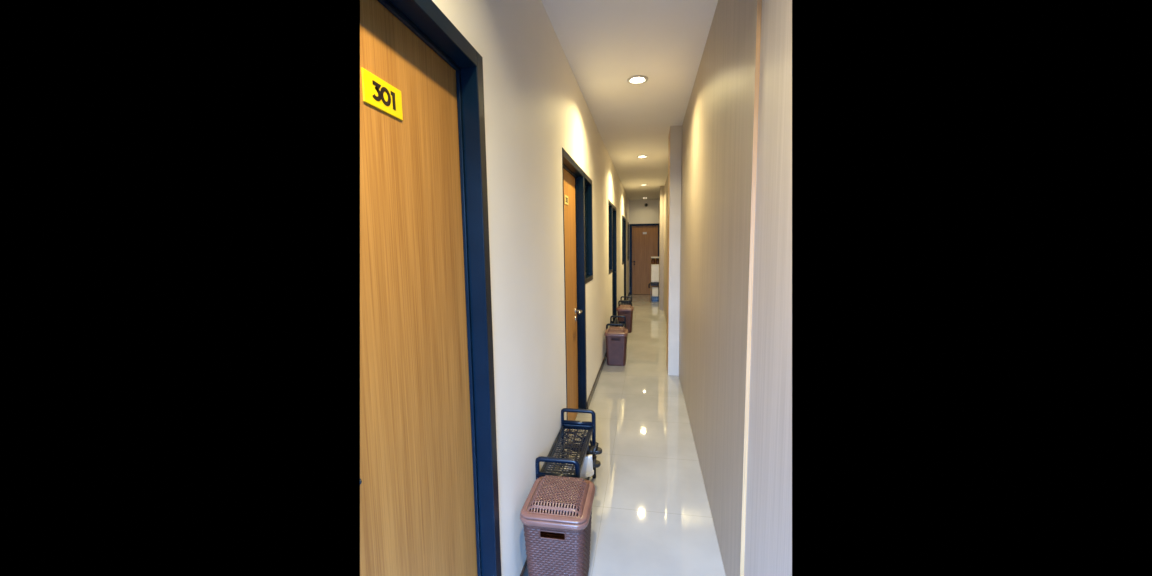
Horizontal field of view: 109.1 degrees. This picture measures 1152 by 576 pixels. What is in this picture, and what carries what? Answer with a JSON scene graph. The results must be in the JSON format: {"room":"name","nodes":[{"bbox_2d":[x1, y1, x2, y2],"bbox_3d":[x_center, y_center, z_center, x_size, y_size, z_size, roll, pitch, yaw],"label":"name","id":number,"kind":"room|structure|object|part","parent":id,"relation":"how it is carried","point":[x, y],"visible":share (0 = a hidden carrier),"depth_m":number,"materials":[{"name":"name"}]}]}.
{"room":"apartment building corridor","nodes":[
{"label":"apartment building corridor","id":0,"kind":"room"},
{"bbox_2d":[432,0,628,575],"bbox_3d":[0.496,-0.563,6.448,0.160,2.746,11.380,0,6,10],"label":"wall","id":1,"kind":"structure","parent":0,"point":[535,106],"depth_m":1.90,"materials":[{"name":"beige paint"}]},
{"bbox_2d":[360,0,500,575],"bbox_3d":[-0.420,0.329,1.128,0.134,2.118,0.713,0,6,10],"label":"door","id":2,"kind":"structure","parent":1,"relation":"in","point":[429,498],"depth_m":1.12,"materials":[{"name":"brown wood"}]},
{"bbox_3d":[-0.448,-0.447,0.954,0.004,0.070,0.142,0,6,10],"label":"number plate","id":3,"kind":"part","parent":2,"relation":"part of","materials":[{"name":"yellow plastic"}]},
{"bbox_2d":[520,457,568,575],"bbox_3d":[-0.164,1.239,2.208,0.012,0.074,1.293,0,6,10],"label":"baseboard","id":4,"kind":"structure","parent":1,"relation":"attached to","point":[524,572],"depth_m":1.83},
{"bbox_2d":[562,147,586,451],"bbox_3d":[-0.059,0.105,3.189,0.134,2.118,0.903,0,6,10],"label":"door","id":5,"kind":"structure","parent":1,"relation":"in","point":[573,175],"depth_m":3.46,"materials":[{"name":"brown wood"}]},
{"bbox_3d":[0.018,0.235,3.463,0.064,0.117,0.150,0,6,10],"label":"handle","id":6,"kind":"part","parent":5,"relation":"part of","materials":[{"name":"metal"}]},
{"bbox_2d":[584,172,592,283],"bbox_3d":[0.060,-0.542,3.826,0.124,0.968,0.518,0,6,10],"label":"window","id":7,"kind":"structure","parent":1,"relation":"in","point":[587,181],"depth_m":4.02,"materials":[{"name":"black paint"}]},
{"bbox_3d":[0.053,-0.541,3.813,0.025,0.880,0.457,0,6,10],"label":"sash","id":8,"kind":"part","parent":7,"relation":"part of","materials":[{"name":"black paint"}]},
{"bbox_2d":[587,353,606,408],"bbox_3d":[0.342,0.925,5.102,0.012,0.074,2.803,0,6,10],"label":"baseboard","id":9,"kind":"structure","parent":1,"relation":"attached to","point":[605,356],"depth_m":4.35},
{"bbox_2d":[608,199,611,273],"bbox_3d":[0.448,-0.743,6.043,0.124,1.048,0.568,0,6,10],"label":"window","id":10,"kind":"structure","parent":1,"relation":"in","point":[609,201],"depth_m":6.26,"materials":[{"name":"black paint"}]},
{"bbox_2d":[612,204,616,320],"bbox_3d":[0.576,-0.288,6.816,0.134,2.118,0.888,0,6,10],"label":"door","id":11,"kind":"structure","parent":1,"relation":"in","point":[614,218],"depth_m":7.16,"materials":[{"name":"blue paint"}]},
{"bbox_2d":[622,215,623,264],"bbox_3d":[0.982,-1.063,9.091,0.124,1.068,0.628,0,6,10],"label":"window","id":12,"kind":"structure","parent":1,"relation":"in","point":[622,215],"depth_m":9.34,"materials":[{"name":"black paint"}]},
{"bbox_2d":[624,217,625,299],"bbox_3d":[1.117,-0.624,9.906,0.134,2.118,0.918,0,6,10],"label":"door","id":13,"kind":"structure","parent":1,"relation":"in","point":[624,217],"depth_m":10.29,"materials":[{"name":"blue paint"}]},
{"bbox_2d":[628,222,628,259],"bbox_3d":[1.400,-1.303,11.482,0.124,1.068,0.648,0,6,10],"label":"window","id":14,"kind":"structure","parent":1,"relation":"in","point":[628,222],"depth_m":11.74,"materials":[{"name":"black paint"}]},
{"bbox_2d":[541,0,717,199],"bbox_3d":[0.801,-1.885,5.092,1.137,0.160,13.850,0,6,10],"label":"ceiling","id":15,"kind":"structure","parent":0,"point":[604,43],"depth_m":2.90,"materials":[{"name":"white paint"}]},
{"bbox_2d":[627,75,647,84],"bbox_3d":[0.469,-1.613,3.132,0.162,0.059,0.162,0,6,10],"label":"recessed light","id":16,"kind":"object","parent":15,"relation":"in","point":[639,79],"visible":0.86,"depth_m":3.15,"materials":[{"name":"metal"}]},
{"bbox_2d":[629,199,659,223],"bbox_3d":[1.953,-1.172,11.997,1.117,2.746,0.120,0,6,10],"label":"wall","id":17,"kind":"structure","parent":0,"point":[638,213],"depth_m":11.82,"materials":[{"name":"beige paint"}]},
{"bbox_2d":[629,223,658,294],"bbox_3d":[2.004,-0.834,12.010,0.878,2.068,0.128,0,6,10],"label":"door","id":18,"kind":"structure","parent":17,"relation":"in","point":[643,238],"depth_m":12.01,"materials":[{"name":"brown wood"}]},
{"bbox_2d":[568,294,725,575],"bbox_3d":[0.842,0.975,5.395,1.137,0.100,13.850,0,6,10],"label":"floor","id":19,"kind":"structure","parent":0,"point":[651,515],"depth_m":2.69,"materials":[{"name":"tile"}]},
{"bbox_2d":[520,475,594,575],"bbox_3d":[-0.069,1.092,1.797,0.286,0.443,0.306,0,6,10],"label":"laundry basket","id":20,"kind":"object","parent":19,"relation":"on","point":[555,516],"visible":1,"depth_m":1.67,"materials":[{"name":"brown plastic"}]},
{"bbox_3d":[-0.072,0.908,1.777,0.278,0.014,0.298,0,6,10],"label":"lid","id":21,"kind":"part","parent":20,"relation":"part of","materials":[{"name":"brown plastic"}]},
{"bbox_2d":[526,475,589,517],"bbox_3d":[-0.072,0.888,1.775,0.236,0.032,0.256,0,6,10],"label":"lid","id":22,"kind":"object","parent":20,"relation":"attached to","point":[585,501],"depth_m":1.73,"materials":[{"name":"brown plastic"}]},
{"bbox_2d":[535,408,595,480],"bbox_3d":[-0.038,1.027,2.339,0.229,0.454,0.635,0,6,10],"label":"shoe rack","id":23,"kind":"object","parent":19,"relation":"on","point":[565,424],"visible":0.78,"depth_m":2.34,"materials":[{"name":"black plastic"}]},
{"bbox_3d":[-0.091,1.060,2.040,0.229,0.454,0.025,0,6,10],"label":"frame","id":24,"kind":"part","parent":23,"relation":"part of","materials":[{"name":"black plastic"}]},
{"bbox_2d":[557,455,593,478],"bbox_3d":[-0.011,1.067,2.430,0.250,0.124,0.073,-3,6,-19],"label":"sneaker","id":25,"kind":"object","parent":23,"relation":"on","point":[587,470],"visible":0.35,"depth_m":2.44,"materials":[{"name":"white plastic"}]},
{"bbox_3d":[0.014,0.995,2.638,0.229,0.454,0.025,0,6,10],"label":"frame","id":26,"kind":"part","parent":23,"relation":"part of","materials":[{"name":"black plastic"}]},
{"bbox_2d":[563,448,600,467],"bbox_3d":[0.034,1.060,2.575,0.240,0.107,0.093,0,6,6],"label":"sandal","id":27,"kind":"object","parent":23,"relation":"on","point":[596,463],"visible":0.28,"depth_m":2.55,"materials":[{"name":"black rubber"}]},
{"bbox_2d":[565,432,601,454],"bbox_3d":[0.045,0.964,2.557,0.240,0.107,0.093,1,6,16],"label":"sandal","id":28,"kind":"object","parent":23,"relation":"on","point":[592,450],"visible":0.49,"depth_m":2.53,"materials":[{"name":"black rubber"}]},
{"bbox_2d":[604,327,627,365],"bbox_3d":[0.512,0.726,5.171,0.286,0.443,0.306,0,6,10],"label":"laundry basket","id":29,"kind":"object","parent":19,"relation":"on","point":[616,337],"visible":1,"depth_m":5.05,"materials":[{"name":"brown plastic"}]},
{"bbox_2d":[606,327,625,332],"bbox_3d":[0.509,0.522,5.149,0.236,0.032,0.256,0,6,10],"label":"lid","id":30,"kind":"object","parent":29,"relation":"attached to","point":[612,329],"depth_m":5.08,"materials":[{"name":"brown plastic"}]},
{"bbox_3d":[0.509,0.542,5.151,0.278,0.014,0.298,0,6,10],"label":"lid","id":31,"kind":"part","parent":29,"relation":"part of","materials":[{"name":"brown plastic"}]},
{"bbox_2d":[606,316,625,328],"bbox_3d":[0.563,0.661,5.711,0.229,0.454,0.635,0,6,10],"label":"shoe rack","id":32,"kind":"object","parent":19,"relation":"on","point":[621,323],"visible":0.3,"depth_m":5.96,"materials":[{"name":"black plastic"}]},
{"bbox_3d":[0.511,0.693,5.412,0.229,0.454,0.025,0,6,10],"label":"frame","id":33,"kind":"part","parent":32,"relation":"part of","materials":[{"name":"black plastic"}]},
{"bbox_2d":[616,305,633,332],"bbox_3d":[0.845,0.522,7.051,0.286,0.443,0.306,0,6,10],"label":"laundry basket","id":34,"kind":"object","parent":19,"relation":"on","point":[622,310],"visible":0.78,"depth_m":6.92,"materials":[{"name":"brown plastic"}]},
{"bbox_2d":[618,305,631,308],"bbox_3d":[0.842,0.318,7.029,0.236,0.032,0.256,0,6,10],"label":"lid","id":35,"kind":"object","parent":34,"relation":"attached to","point":[621,306],"depth_m":6.93,"materials":[{"name":"brown plastic"}]},
{"bbox_2d":[618,296,631,305],"bbox_3d":[0.952,0.423,7.904,0.229,0.454,0.635,0,6,10],"label":"shoe rack","id":36,"kind":"object","parent":19,"relation":"on","point":[621,302],"visible":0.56,"depth_m":7.97,"materials":[{"name":"black metal"}]},
{"bbox_3d":[0.900,0.455,7.606,0.229,0.454,0.025,0,6,10],"label":"frame","id":37,"kind":"part","parent":36,"relation":"part of","materials":[{"name":"black plastic"}]},
{"bbox_2d":[648,281,658,301],"bbox_3d":[2.047,0.090,10.729,0.305,0.499,0.320,0,6,10],"label":"side table","id":38,"kind":"object","parent":19,"relation":"on","point":[651,283],"visible":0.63,"depth_m":10.57,"materials":[{"name":"black"}]},
{"bbox_2d":[651,264,658,281],"bbox_3d":[2.062,-0.386,10.660,0.227,0.460,0.272,0,6,10],"label":"container","id":39,"kind":"object","parent":38,"relation":"on","point":[654,267],"visible":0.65,"depth_m":10.56,"materials":[{"name":"white plastic"}]},
{"bbox_2d":[651,295,658,301],"bbox_3d":[2.072,0.272,10.734,0.190,0.133,0.250,0,6,10],"label":"crate","id":40,"kind":"object","parent":19,"relation":"on","point":[652,297],"visible":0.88,"depth_m":10.61,"materials":[{"name":"blue plastic"}]},
{"bbox_2d":[652,286,658,299],"bbox_3d":[2.071,0.150,10.721,0.168,0.360,0.214,0,6,10],"label":"storage box","id":41,"kind":"object","parent":40,"relation":"in","point":[655,290],"visible":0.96,"depth_m":10.62,"materials":[{"name":"white plastic"}]},
{"bbox_2d":[664,0,791,575],"bbox_3d":[1.505,-0.570,6.373,0.060,2.746,11.179,0,6,10],"label":"wall","id":42,"kind":"structure","parent":0,"point":[720,124],"depth_m":1.57,"materials":[{"name":"beige paint"}]},
{"bbox_2d":[659,186,664,309],"bbox_3d":[1.940,-0.886,9.299,0.092,2.745,0.430,0,6,10],"label":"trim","id":43,"kind":"structure","parent":42,"relation":"attached to","point":[662,188],"depth_m":9.11,"materials":[{"name":"beige paint"}]},
{"bbox_2d":[666,126,681,375],"bbox_3d":[1.123,-0.389,4.723,0.122,2.745,0.400,0,6,10],"label":"pillar","id":44,"kind":"structure","parent":42,"relation":"attached to","point":[675,133],"depth_m":4.54,"materials":[{"name":"white paint"}]}
]}

